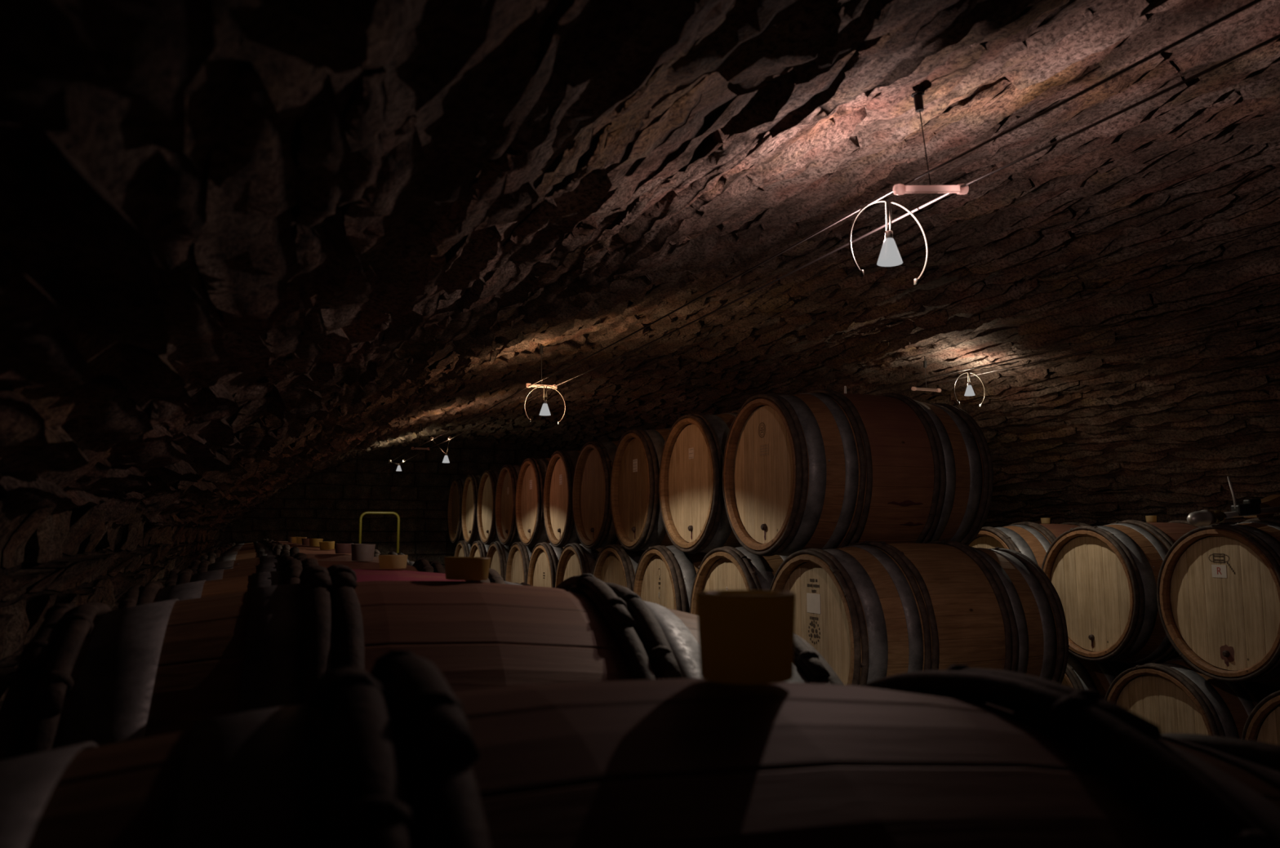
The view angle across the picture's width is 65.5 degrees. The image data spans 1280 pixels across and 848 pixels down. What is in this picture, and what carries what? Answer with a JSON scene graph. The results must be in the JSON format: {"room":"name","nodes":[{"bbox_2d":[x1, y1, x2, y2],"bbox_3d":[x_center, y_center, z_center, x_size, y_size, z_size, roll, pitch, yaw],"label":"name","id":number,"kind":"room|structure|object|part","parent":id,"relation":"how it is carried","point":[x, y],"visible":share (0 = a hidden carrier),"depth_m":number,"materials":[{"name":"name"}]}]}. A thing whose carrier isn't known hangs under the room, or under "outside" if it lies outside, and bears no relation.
{"room":"wine cellar","nodes":[
{"label":"wine cellar","id":0,"kind":"room"},
{"bbox_2d":[0,494,224,708],"bbox_3d":[-1.910,1.111,3.852,0.270,1.448,12.250,2,-7,-21],"label":"wall","id":1,"kind":"structure","parent":0,"point":[50,557],"depth_m":1.53,"materials":[{"name":"stone"}]},
{"bbox_2d":[219,439,554,568],"bbox_3d":[-1.714,1.268,10.434,5.176,2.600,0.260,2,-7,-21],"label":"wall","id":2,"kind":"structure","parent":0,"point":[328,506],"depth_m":10.06,"materials":[{"name":"brown stone"}]},
{"bbox_2d":[369,0,1262,471],"bbox_3d":[-0.571,-0.130,4.513,0.009,0.014,11.950,2,-7,-21],"label":"cable","id":3,"kind":"object","parent":2,"relation":"attached to","point":[1255,2],"visible":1,"depth_m":1.64,"materials":[{"name":"silver metal"}]},
{"bbox_2d":[388,459,404,471],"bbox_3d":[-2.094,0.354,8.576,0.137,0.102,0.049,2,-7,-21],"label":"lamp","id":4,"kind":"object","parent":3,"relation":"hanging from","point":[398,468],"visible":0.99,"depth_m":8.57,"materials":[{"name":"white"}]},
{"bbox_3d":[-2.077,0.382,8.579,0.049,0.048,0.049,2,-7,-21],"label":"bulb","id":5,"kind":"part","parent":4,"relation":"part of","materials":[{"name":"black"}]},
{"bbox_2d":[524,385,565,424],"bbox_3d":[-0.400,-0.081,4.193,0.182,0.163,0.049,2,-7,-21],"label":"lamp","id":6,"kind":"object","parent":3,"relation":"hanging from","point":[544,411],"visible":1,"depth_m":4.18,"materials":[{"name":"silver"}]},
{"bbox_3d":[-0.446,-0.088,4.175,0.082,0.153,0.004,2,-7,-21],"label":"arc rod","id":7,"kind":"part","parent":6,"relation":"part of","materials":[{"name":"plastic"}]},
{"bbox_3d":[-0.400,-0.061,4.190,0.049,0.048,0.049,2,-7,-21],"label":"bulb","id":8,"kind":"part","parent":6,"relation":"part of","materials":[{"name":"white glass"}]},
{"bbox_3d":[-0.353,-0.082,4.211,0.082,0.158,0.004,2,-7,-21],"label":"arc rod","id":9,"kind":"part","parent":6,"relation":"part of","materials":[{"name":"plastic"}]},
{"bbox_2d":[848,200,928,285],"bbox_3d":[0.483,-0.354,1.931,0.182,0.163,0.049,2,-7,-21],"label":"lamp","id":10,"kind":"object","parent":3,"relation":"hanging from","point":[889,256],"visible":0.98,"depth_m":1.92,"materials":[{"name":"white"}]},
{"bbox_3d":[0.437,-0.362,1.914,0.082,0.153,0.004,2,-7,-21],"label":"arc rod","id":11,"kind":"part","parent":10,"relation":"part of","materials":[{"name":"plastic"}]},
{"bbox_3d":[0.477,-0.401,1.934,0.008,0.070,0.004,2,-7,-21],"label":"stem","id":12,"kind":"part","parent":10,"relation":"part of","materials":[{"name":"plastic"}]},
{"bbox_2d":[884,230,893,239],"bbox_3d":[0.483,-0.367,1.933,0.016,0.016,0.016,2,-7,-21],"label":"socket","id":13,"kind":"object","parent":10,"relation":"attached to","point":[888,233],"depth_m":1.93,"materials":[{"name":"metal"}]},
{"bbox_3d":[0.483,-0.334,1.929,0.049,0.048,0.049,2,-7,-21],"label":"bulb","id":14,"kind":"part","parent":10,"relation":"part of","materials":[{"name":"white glass"}]},
{"bbox_3d":[0.490,-0.401,1.939,0.008,0.070,0.004,2,-7,-21],"label":"stem","id":15,"kind":"part","parent":10,"relation":"part of","materials":[{"name":"plastic"}]},
{"bbox_3d":[0.530,-0.355,1.949,0.082,0.158,0.004,2,-7,-21],"label":"arc rod","id":16,"kind":"part","parent":10,"relation":"part of","materials":[{"name":"plastic"}]},
{"bbox_2d":[381,34,1279,471],"bbox_3d":[-0.462,-0.131,4.556,0.009,0.014,11.950,2,-7,-21],"label":"cable","id":17,"kind":"object","parent":2,"relation":"attached to","point":[1262,44],"visible":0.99,"depth_m":1.75,"materials":[{"name":"silver metal"}]},
{"bbox_2d":[430,436,450,462],"bbox_3d":[-1.321,0.169,6.589,0.137,0.176,0.049,2,-7,-21],"label":"lamp","id":18,"kind":"object","parent":17,"relation":"hanging from","point":[446,460],"visible":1,"depth_m":6.58,"materials":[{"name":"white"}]},
{"bbox_3d":[-1.285,0.233,6.595,0.049,0.048,0.049,2,-7,-21],"label":"bulb","id":19,"kind":"part","parent":18,"relation":"part of","materials":[{"name":"white glass"}]},
{"bbox_2d":[862,297,1279,394],"bbox_3d":[1.286,-0.183,5.244,0.009,0.014,11.950,2,-7,-21],"label":"cable","id":20,"kind":"object","parent":2,"relation":"attached to","point":[1279,298],"visible":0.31,"depth_m":3.91,"materials":[{"name":"silver metal"}]},
{"bbox_2d":[895,309,1279,393],"bbox_3d":[1.426,-0.177,5.297,0.009,0.014,11.950,2,-7,-21],"label":"cable","id":21,"kind":"object","parent":2,"relation":"attached to","point":[1277,309],"visible":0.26,"depth_m":4.03,"materials":[{"name":"silver metal"}]},
{"bbox_2d":[953,372,985,407],"bbox_3d":[1.565,-0.165,4.727,0.182,0.163,0.049,2,-7,-21],"label":"lamp","id":22,"kind":"object","parent":21,"relation":"hanging from","point":[969,391],"visible":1,"depth_m":4.72,"materials":[{"name":"white"}]},
{"bbox_3d":[1.518,-0.173,4.710,0.082,0.153,0.004,2,-7,-21],"label":"arc rod","id":23,"kind":"part","parent":22,"relation":"part of","materials":[{"name":"plastic"}]},
{"bbox_3d":[1.565,-0.159,4.727,0.049,0.048,0.049,2,-7,-21],"label":"bulb","id":24,"kind":"part","parent":22,"relation":"part of","materials":[{"name":"white glass"}]},
{"bbox_3d":[1.611,-0.166,4.746,0.082,0.158,0.004,2,-7,-21],"label":"arc rod","id":25,"kind":"part","parent":22,"relation":"part of","materials":[{"name":"plastic"}]},
{"bbox_2d":[0,0,1279,532],"bbox_3d":[0.470,-0.116,4.918,5.383,1.316,11.954,2,-7,-21],"label":"ceiling","id":26,"kind":"structure","parent":0,"point":[249,249],"depth_m":1.86,"materials":[{"name":"stone"}]},
{"bbox_2d":[411,423,429,450],"bbox_3d":[-1.628,0.079,7.396,0.135,0.230,0.024,2,-7,-21],"label":"bar","id":27,"kind":"object","parent":26,"relation":"hanging from","point":[420,424],"visible":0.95,"depth_m":7.39,"materials":[{"name":"metal"}]},
{"bbox_2d":[525,343,556,389],"bbox_3d":[-0.425,-0.267,4.311,0.135,0.230,0.024,2,-7,-21],"label":"bar","id":28,"kind":"object","parent":26,"relation":"hanging from","point":[541,347],"visible":0.84,"depth_m":4.30,"materials":[{"name":"metal"}]},
{"bbox_2d":[911,355,941,392],"bbox_3d":[1.422,-0.258,4.954,0.168,0.195,0.024,2,-7,-21],"label":"bar","id":29,"kind":"object","parent":26,"relation":"hanging from","point":[913,388],"visible":0.97,"depth_m":4.95,"materials":[{"name":"metal"}]},
{"bbox_2d":[893,89,968,195],"bbox_3d":[0.536,-0.535,1.847,0.150,0.241,0.024,2,-7,-16],"label":"bar","id":30,"kind":"object","parent":26,"relation":"hanging from","point":[900,188],"visible":0.91,"depth_m":1.84,"materials":[{"name":"metal"}]},
{"bbox_3d":[0.470,1.934,4.688,5.176,0.006,11.950,2,-7,-21],"label":"floor","id":31,"kind":"structure","parent":0,"visible":0},
{"bbox_2d":[358,511,399,553],"bbox_3d":[-2.377,1.605,9.021,0.480,1.617,0.390,2,-7,-21],"label":"hand truck","id":32,"kind":"object","parent":31,"relation":"on","point":[396,514],"visible":0.23,"depth_m":9.13,"materials":[{"name":"yellow paint"}]},
{"bbox_3d":[-0.320,1.198,1.435,0.886,0.688,0.691,2,-7,-21],"label":"wine barrel","id":33,"kind":"object","parent":31,"relation":"on","visible":0},
{"bbox_2d":[0,564,844,760],"bbox_3d":[-0.230,0.527,1.179,0.915,0.718,0.697,2,-7,-21],"label":"wine barrel","id":34,"kind":"object","parent":33,"relation":"on","point":[91,672],"visible":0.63,"depth_m":1.01,"materials":[{"name":"brown wood"}]},
{"bbox_2d":[444,556,490,580],"bbox_3d":[-0.213,0.178,1.225,0.056,0.027,0.056,4,-7,-21],"label":"bung","id":35,"kind":"object","parent":34,"relation":"on","point":[456,568],"visible":1,"depth_m":1.20,"materials":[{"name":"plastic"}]},
{"bbox_3d":[-0.826,1.343,2.732,0.886,0.688,0.691,2,-7,-21],"label":"wine barrel","id":36,"kind":"object","parent":31,"relation":"on","visible":0},
{"bbox_2d":[164,552,531,586],"bbox_3d":[-0.723,0.683,2.486,0.915,0.719,0.698,2,-7,-21],"label":"wine barrel","id":37,"kind":"object","parent":36,"relation":"on","point":[175,577],"visible":0.09,"depth_m":2.39,"materials":[{"name":"brown wood"}]},
{"bbox_2d":[351,543,375,561],"bbox_3d":[-0.704,0.326,2.531,0.059,0.044,0.059,5,-8,-38],"label":"barrel bung","id":38,"kind":"object","parent":37,"relation":"on","point":[360,552],"visible":1,"depth_m":2.51,"materials":[{"name":"grey plastic"}]},
{"bbox_3d":[-1.332,1.488,4.030,0.886,0.688,0.691,2,-7,-21],"label":"wine barrel","id":39,"kind":"object","parent":31,"relation":"on","visible":0},
{"bbox_2d":[200,544,380,564],"bbox_3d":[-1.220,0.819,3.787,0.915,0.718,0.698,2,-7,-21],"label":"wine barrel","id":40,"kind":"object","parent":39,"relation":"on","point":[211,557],"visible":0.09,"depth_m":3.69,"materials":[{"name":"brown wood"}]},
{"bbox_2d":[319,541,334,550],"bbox_3d":[-1.205,0.468,3.832,0.058,0.033,0.057,-5,-8,40],"label":"barrel bung","id":41,"kind":"object","parent":40,"relation":"on","point":[326,545],"visible":1,"depth_m":3.81,"materials":[{"name":"wood"}]},
{"bbox_3d":[-1.838,1.633,5.327,0.886,0.688,0.691,2,-7,-21],"label":"wine barrel","id":42,"kind":"object","parent":31,"relation":"on","visible":0},
{"bbox_2d":[213,541,319,554],"bbox_3d":[-1.730,0.960,5.084,0.915,0.718,0.698,2,-7,-21],"label":"wine barrel","id":43,"kind":"object","parent":42,"relation":"on","point":[221,549],"visible":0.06,"depth_m":4.99,"materials":[{"name":"brown wood"}]},
{"bbox_2d":[302,538,309,545],"bbox_3d":[-1.712,0.607,5.130,0.060,0.034,0.060,2,-7,-21],"label":"barrel bung","id":44,"kind":"object","parent":43,"relation":"on","point":[304,541],"visible":0.77,"depth_m":5.10,"materials":[{"name":"plastic"}]},
{"bbox_3d":[-2.091,1.706,5.976,0.886,0.688,0.691,2,-7,-21],"label":"wine barrel","id":45,"kind":"object","parent":31,"relation":"on","visible":0},
{"bbox_2d":[217,541,302,551],"bbox_3d":[-1.982,1.032,5.732,0.914,0.716,0.696,2,-7,-21],"label":"wine barrel","id":46,"kind":"object","parent":45,"relation":"on","point":[267,542],"visible":0.02,"depth_m":5.64,"materials":[{"name":"brown wood"}]},
{"bbox_2d":[296,537,306,543],"bbox_3d":[-1.965,0.676,5.779,0.060,0.038,0.060,2,-7,-21],"label":"barrel bung","id":47,"kind":"object","parent":46,"relation":"on","point":[299,540],"visible":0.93,"depth_m":5.75,"materials":[{"name":"brown wood"}]},
{"bbox_3d":[-2.344,1.778,6.624,0.886,0.688,0.691,2,-7,-21],"label":"wine barrel","id":48,"kind":"object","parent":31,"relation":"on","visible":0},
{"bbox_2d":[222,539,302,549],"bbox_3d":[-2.236,1.102,6.381,0.915,0.721,0.696,2,-7,-21],"label":"wine barrel","id":49,"kind":"object","parent":48,"relation":"on","point":[228,546],"visible":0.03,"depth_m":6.29,"materials":[{"name":"brown wood"}]},
{"bbox_2d":[291,537,296,542],"bbox_3d":[-2.218,0.748,6.427,0.060,0.038,0.060,2,-7,-21],"label":"barrel bung","id":50,"kind":"object","parent":49,"relation":"on","point":[293,539],"visible":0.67,"depth_m":6.40,"materials":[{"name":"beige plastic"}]},
{"bbox_3d":[-2.597,1.851,7.273,0.886,0.688,0.691,2,-7,-21],"label":"wine barrel","id":51,"kind":"object","parent":31,"relation":"on","visible":0},
{"bbox_2d":[229,539,288,547],"bbox_3d":[-2.489,1.177,7.029,0.915,0.716,0.698,2,-7,-21],"label":"wine barrel","id":52,"kind":"object","parent":51,"relation":"on","point":[231,545],"visible":0.02,"depth_m":6.94,"materials":[{"name":"brown wood"}]},
{"bbox_3d":[-2.850,1.924,7.921,0.886,0.688,0.691,2,-7,-21],"label":"wine barrel","id":53,"kind":"object","parent":31,"relation":"on","visible":0},
{"bbox_2d":[228,538,288,545],"bbox_3d":[-2.995,1.320,8.327,0.916,0.721,0.697,2,-7,-21],"label":"wine barrel","id":54,"kind":"object","parent":53,"relation":"on","point":[262,539],"visible":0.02,"depth_m":8.24,"materials":[{"name":"brown wood"}]},
{"bbox_2d":[231,538,292,546],"bbox_3d":[-2.741,1.248,7.678,0.914,0.718,0.698,2,-7,-21],"label":"wine barrel","id":55,"kind":"object","parent":53,"relation":"on","point":[264,539],"visible":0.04,"depth_m":7.60,"materials":[{"name":"brown wood"}]},
{"bbox_3d":[2.335,1.754,4.114,0.100,0.228,2.100,2,-7,-21],"label":"rail","id":56,"kind":"object","parent":31,"relation":"on","visible":0},
{"bbox_2d":[1061,652,1133,697],"bbox_3d":[2.326,1.411,4.953,0.864,0.675,0.676,2,-7,-19],"label":"wine barrel","id":57,"kind":"object","parent":56,"relation":"on","point":[1080,673],"visible":0.07,"depth_m":4.67,"materials":[{"name":"brown wood"}]},
{"bbox_2d":[968,521,1091,568],"bbox_3d":[2.204,0.863,5.333,0.865,0.676,0.677,2,-7,-18],"label":"wine barrel","id":58,"kind":"object","parent":57,"relation":"on","point":[1033,540],"visible":0.2,"depth_m":5.14,"materials":[{"name":"brown wood"}]},
{"bbox_2d":[1040,518,1050,524],"bbox_3d":[2.185,0.522,5.364,0.048,0.030,0.048,2,-7,-21],"label":"bung","id":59,"kind":"object","parent":58,"relation":"on","point":[1043,521],"visible":1,"depth_m":5.34,"materials":[{"name":"brown wood"}]},
{"bbox_2d":[1041,520,1203,666],"bbox_3d":[2.450,0.792,4.704,0.865,0.676,0.677,2,-7,-18],"label":"wine barrel","id":60,"kind":"object","parent":57,"relation":"on","point":[1104,578],"visible":0.49,"depth_m":4.49,"materials":[{"name":"brown wood"}]},
{"bbox_2d":[1145,515,1156,522],"bbox_3d":[2.431,0.451,4.734,0.048,0.030,0.048,2,-7,-21],"label":"bung","id":61,"kind":"object","parent":60,"relation":"on","point":[1148,518],"visible":1,"depth_m":4.71,"materials":[{"name":"brown wood"}]},
{"bbox_2d":[1104,655,1279,738],"bbox_3d":[2.573,1.340,4.323,0.865,0.675,0.678,2,-7,-19],"label":"wine barrel","id":62,"kind":"object","parent":56,"relation":"on","point":[1171,695],"visible":0.21,"depth_m":4.11,"materials":[{"name":"brown wood"}]},
{"bbox_2d":[1241,689,1279,745],"bbox_3d":[2.818,1.270,3.693,0.865,0.676,0.677,2,-7,-19],"label":"wine barrel","id":63,"kind":"object","parent":56,"relation":"on","point":[1262,724],"visible":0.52,"depth_m":3.77,"materials":[{"name":"brown wood"}]},
{"bbox_2d":[1156,517,1279,687],"bbox_3d":[2.696,0.722,4.074,0.865,0.676,0.676,2,-7,-18],"label":"wine barrel","id":64,"kind":"object","parent":63,"relation":"on","point":[1218,586],"visible":1,"depth_m":3.94,"materials":[{"name":"brown wood"}]},
{"bbox_2d":[1186,475,1279,525],"bbox_3d":[2.446,0.313,4.041,0.558,0.203,0.064,2,-7,-17],"label":"wand","id":65,"kind":"object","parent":64,"relation":"on","point":[1250,507],"visible":1,"depth_m":4.02,"materials":[{"name":"metal"}]},
{"bbox_3d":[2.403,0.283,4.037,0.030,0.147,0.013,-3,-5,-19],"label":"lever","id":66,"kind":"part","parent":65,"relation":"part of","materials":[{"name":"metal"}]},
{"bbox_2d":[1243,494,1279,518],"bbox_3d":[2.634,0.350,4.207,0.187,0.106,0.060,2,-7,-21],"label":"wedge","id":67,"kind":"object","parent":64,"relation":"on","point":[1273,500],"visible":0.39,"depth_m":4.18,"materials":[{"name":"brown wood"}]},
{"bbox_3d":[-0.573,1.270,2.084,0.886,0.688,0.691,2,-7,-21],"label":"wine barrel","id":68,"kind":"object","parent":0,"visible":0},
{"bbox_2d":[118,558,521,608],"bbox_3d":[-0.482,0.608,1.832,0.914,0.719,0.698,2,-7,-21],"label":"wine barrel","id":69,"kind":"object","parent":68,"relation":"on","point":[154,591],"visible":0.13,"depth_m":1.72,"materials":[{"name":"brown wood"}]},
{"bbox_2d":[378,555,407,568],"bbox_3d":[-0.466,0.260,1.877,0.054,0.025,0.054,2,-7,-21],"label":"barrel bung","id":70,"kind":"object","parent":69,"relation":"on","point":[385,562],"visible":1,"depth_m":1.85,"materials":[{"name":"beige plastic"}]},
{"bbox_3d":[-1.095,1.857,4.167,0.100,0.036,9.300,2,-7,-21],"label":"rail","id":71,"kind":"object","parent":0,"visible":0},
{"bbox_3d":[-1.585,1.561,4.678,0.886,0.688,0.691,2,-7,-21],"label":"wine barrel","id":72,"kind":"object","parent":71,"relation":"on","visible":0},
{"bbox_2d":[207,542,410,561],"bbox_3d":[-1.477,0.889,4.435,0.916,0.714,0.697,2,-7,-21],"label":"wine barrel","id":73,"kind":"object","parent":72,"relation":"on","point":[217,552],"visible":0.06,"depth_m":4.33,"materials":[{"name":"brown wood"}]},
{"bbox_2d":[309,538,323,546],"bbox_3d":[-1.459,0.533,4.481,0.060,0.036,0.060,4,-8,-21],"label":"barrel bung","id":74,"kind":"object","parent":73,"relation":"on","point":[313,542],"visible":0.91,"depth_m":4.46,"materials":[{"name":"wood"}]},
{"bbox_3d":[-0.428,2.072,6.400,0.100,0.106,7.800,2,-7,-21],"label":"rail","id":75,"kind":"object","parent":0,"visible":0},
{"bbox_3d":[1.118,1.334,3.250,0.886,0.688,0.691,2,-7,-21],"label":"wine barrel","id":76,"kind":"object","parent":75,"relation":"on","visible":0},
{"bbox_2d":[769,540,1069,685],"bbox_3d":[0.991,0.773,3.641,0.886,0.693,0.694,2,-7,-21],"label":"wine barrel","id":77,"kind":"object","parent":76,"relation":"on","point":[873,611],"visible":0.59,"depth_m":3.39,"materials":[{"name":"brown wood"}]},
{"bbox_3d":[-0.906,1.915,8.439,0.886,0.688,0.691,2,-7,-21],"label":"wine barrel","id":78,"kind":"object","parent":75,"relation":"on","visible":0},
{"bbox_2d":[486,541,511,581],"bbox_3d":[-0.780,1.281,8.182,0.886,0.693,0.694,2,-7,-21],"label":"wine barrel","id":79,"kind":"object","parent":78,"relation":"on","point":[498,553],"visible":0.09,"depth_m":7.95,"materials":[{"name":"brown wood"}]},
{"bbox_2d":[494,464,521,546],"bbox_3d":[-0.653,0.649,7.924,0.887,0.692,0.697,2,-7,-21],"label":"wine barrel","id":80,"kind":"object","parent":79,"relation":"on","point":[504,500],"visible":0.28,"depth_m":7.79,"materials":[{"name":"brown wood"}]},
{"bbox_3d":[-1.412,2.060,9.736,0.886,0.688,0.691,2,-7,-21],"label":"wine barrel","id":81,"kind":"object","parent":75,"relation":"on","visible":0},
{"bbox_2d":[453,540,472,556],"bbox_3d":[-1.286,1.426,9.479,0.886,0.692,0.693,2,-7,-21],"label":"wine barrel","id":82,"kind":"object","parent":81,"relation":"on","point":[462,549],"visible":0.09,"depth_m":9.29,"materials":[{"name":"brown wood"}]},
{"bbox_2d":[447,478,465,543],"bbox_3d":[-1.412,0.867,9.870,0.886,0.692,0.694,2,-7,-21],"label":"wine barrel","id":83,"kind":"object","parent":82,"relation":"on","point":[455,497],"visible":0.26,"depth_m":9.75,"materials":[{"name":"brown wood"}]},
{"bbox_2d":[461,474,481,544],"bbox_3d":[-1.159,0.794,9.222,0.888,0.692,0.697,2,-7,-20],"label":"wine barrel","id":84,"kind":"object","parent":82,"relation":"on","point":[470,490],"visible":0.27,"depth_m":9.09,"materials":[{"name":"brown wood"}]},
{"bbox_3d":[0.612,1.480,4.547,0.886,0.688,0.691,2,-7,-21],"label":"wine barrel","id":85,"kind":"object","parent":75,"relation":"on","visible":0},
{"bbox_2d":[689,546,788,614],"bbox_3d":[0.742,0.846,4.292,0.887,0.692,0.694,3,-7,-22],"label":"wine barrel","id":86,"kind":"object","parent":85,"relation":"on","point":[726,567],"visible":0.15,"depth_m":4.10,"materials":[{"name":"brown wood"}]},
{"bbox_2d":[658,409,742,553],"bbox_3d":[0.612,0.285,4.681,0.886,0.694,0.694,3,-7,-22],"label":"wine barrel","id":87,"kind":"object","parent":86,"relation":"on","point":[695,517],"visible":0.41,"depth_m":4.49,"materials":[{"name":"brown wood"}]},
{"bbox_2d":[722,389,993,556],"bbox_3d":[0.864,0.213,4.033,0.886,0.693,0.694,2,-7,-21],"label":"wine barrel","id":88,"kind":"object","parent":86,"relation":"on","point":[816,468],"visible":0.84,"depth_m":3.78,"materials":[{"name":"brown wood"}]},
{"bbox_3d":[0.094,2.094,6.601,0.100,0.106,7.800,2,-7,-21],"label":"rail","id":89,"kind":"object","parent":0,"visible":0},
{"bbox_3d":[0.359,1.552,5.196,0.886,0.688,0.691,2,-7,-21],"label":"wine barrel","id":90,"kind":"object","parent":89,"relation":"on","visible":0},
{"bbox_2d":[592,544,645,591],"bbox_3d":[0.237,0.991,5.590,0.886,0.692,0.694,3,-7,-22],"label":"wine barrel","id":91,"kind":"object","parent":90,"relation":"on","point":[616,564],"visible":0.16,"depth_m":5.40,"materials":[{"name":"brown wood"}]},
{"bbox_2d":[632,545,707,613],"bbox_3d":[0.476,0.918,4.935,0.889,0.693,0.696,2,-7,-20],"label":"wine barrel","id":92,"kind":"object","parent":90,"relation":"on","point":[664,576],"visible":0.16,"depth_m":4.72,"materials":[{"name":"brown wood"}]},
{"bbox_2d":[609,426,673,551],"bbox_3d":[0.354,0.358,5.328,0.887,0.693,0.694,2,-7,-20],"label":"wine barrel","id":93,"kind":"object","parent":92,"relation":"on","point":[635,508],"visible":0.33,"depth_m":5.14,"materials":[{"name":"brown wood"}]},
{"bbox_3d":[-0.400,1.770,7.142,0.886,0.688,0.691,2,-7,-21],"label":"wine barrel","id":94,"kind":"object","parent":89,"relation":"on","visible":0},
{"bbox_2d":[526,542,564,587],"bbox_3d":[-0.274,1.136,6.885,0.887,0.694,0.694,3,-7,-22],"label":"wine barrel","id":95,"kind":"object","parent":94,"relation":"on","point":[544,557],"visible":0.2,"depth_m":6.74,"materials":[{"name":"brown wood"}]},
{"bbox_2d":[515,457,551,546],"bbox_3d":[-0.406,0.576,7.273,0.886,0.693,0.694,3,-7,-22],"label":"wine barrel","id":96,"kind":"object","parent":95,"relation":"on","point":[529,508],"visible":0.27,"depth_m":7.09,"materials":[{"name":"brown wood"}]},
{"bbox_2d":[542,449,581,547],"bbox_3d":[-0.138,0.504,6.631,0.886,0.693,0.693,2,-7,-20],"label":"wine barrel","id":97,"kind":"object","parent":95,"relation":"on","point":[559,524],"visible":0.3,"depth_m":6.48,"materials":[{"name":"brown wood"}]},
{"bbox_3d":[-1.627,1.834,3.963,0.100,0.036,9.300,2,-7,-21],"label":"rail","id":98,"kind":"object","parent":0,"visible":0},
{"bbox_3d":[-1.079,1.415,3.381,0.886,0.688,0.691,2,-7,-21],"label":"wine barrel","id":99,"kind":"object","parent":98,"relation":"on","visible":0},
{"bbox_2d":[189,546,444,573],"bbox_3d":[-0.964,0.749,3.140,0.915,0.720,0.697,2,-7,-21],"label":"wine barrel","id":100,"kind":"object","parent":99,"relation":"on","point":[197,566],"visible":0.09,"depth_m":3.03,"materials":[{"name":"brown wood"}]},
{"bbox_2d":[334,543,351,553],"bbox_3d":[-0.947,0.399,3.185,0.060,0.032,0.060,2,-7,-21],"label":"barrel bung","id":101,"kind":"object","parent":100,"relation":"on","point":[339,548],"visible":0.91,"depth_m":3.16,"materials":[{"name":"wood"}]},
{"bbox_3d":[-0.067,1.125,0.786,0.886,0.688,0.691,2,-7,-21],"label":"wine barrel","id":102,"kind":"object","parent":98,"relation":"on","visible":0},
{"bbox_2d":[0,649,1279,847],"bbox_3d":[0.031,0.480,0.519,0.914,0.716,0.692,2,-7,-21],"label":"wine barrel","id":103,"kind":"object","parent":102,"relation":"on","point":[389,756],"visible":1,"depth_m":0.44,"materials":[{"name":"brown wood"}]},
{"bbox_2d":[696,590,795,684],"bbox_3d":[0.061,0.121,0.571,0.057,0.048,0.057,2,-7,-21],"label":"bung","id":104,"kind":"object","parent":103,"relation":"on","point":[746,637],"visible":1,"depth_m":0.55,"materials":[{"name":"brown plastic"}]},
{"bbox_3d":[-0.147,1.697,6.493,0.886,0.688,0.691,2,-7,-21],"label":"wine barrel","id":105,"kind":"object","parent":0,"visible":0},
{"bbox_2d":[555,542,602,587],"bbox_3d":[-0.024,1.064,6.235,0.887,0.691,0.693,2,-7,-21],"label":"wine barrel","id":106,"kind":"object","parent":105,"relation":"on","point":[575,559],"visible":0.16,"depth_m":6.08,"materials":[{"name":"brown wood"}]},
{"bbox_2d":[572,440,621,549],"bbox_3d":[0.106,0.431,5.979,0.888,0.692,0.696,3,-7,-22],"label":"wine barrel","id":107,"kind":"object","parent":106,"relation":"on","point":[591,506],"visible":0.35,"depth_m":5.81,"materials":[{"name":"brown wood"}]},
{"bbox_3d":[-0.653,1.842,7.790,0.886,0.688,0.691,2,-7,-21],"label":"wine barrel","id":108,"kind":"object","parent":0,"visible":0},
{"bbox_2d":[505,542,534,583],"bbox_3d":[-0.519,1.209,7.536,0.886,0.694,0.693,2,-7,-20],"label":"wine barrel","id":109,"kind":"object","parent":108,"relation":"on","point":[518,558],"visible":0.08,"depth_m":7.41,"materials":[{"name":"brown wood"}]},
{"bbox_3d":[-1.159,1.988,9.087,0.886,0.688,0.691,2,-7,-21],"label":"wine barrel","id":110,"kind":"object","parent":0,"visible":0},
{"bbox_2d":[468,540,489,557],"bbox_3d":[-1.033,1.354,8.831,0.886,0.692,0.694,2,-7,-21],"label":"wine barrel","id":111,"kind":"object","parent":110,"relation":"on","point":[477,549],"visible":0.09,"depth_m":8.63,"materials":[{"name":"brown wood"}]},
{"bbox_2d":[476,469,500,545],"bbox_3d":[-0.903,0.721,8.575,0.886,0.692,0.694,3,-7,-22],"label":"wine barrel","id":112,"kind":"object","parent":111,"relation":"on","point":[486,519],"visible":0.28,"depth_m":8.45,"materials":[{"name":"brown wood"}]}
]}

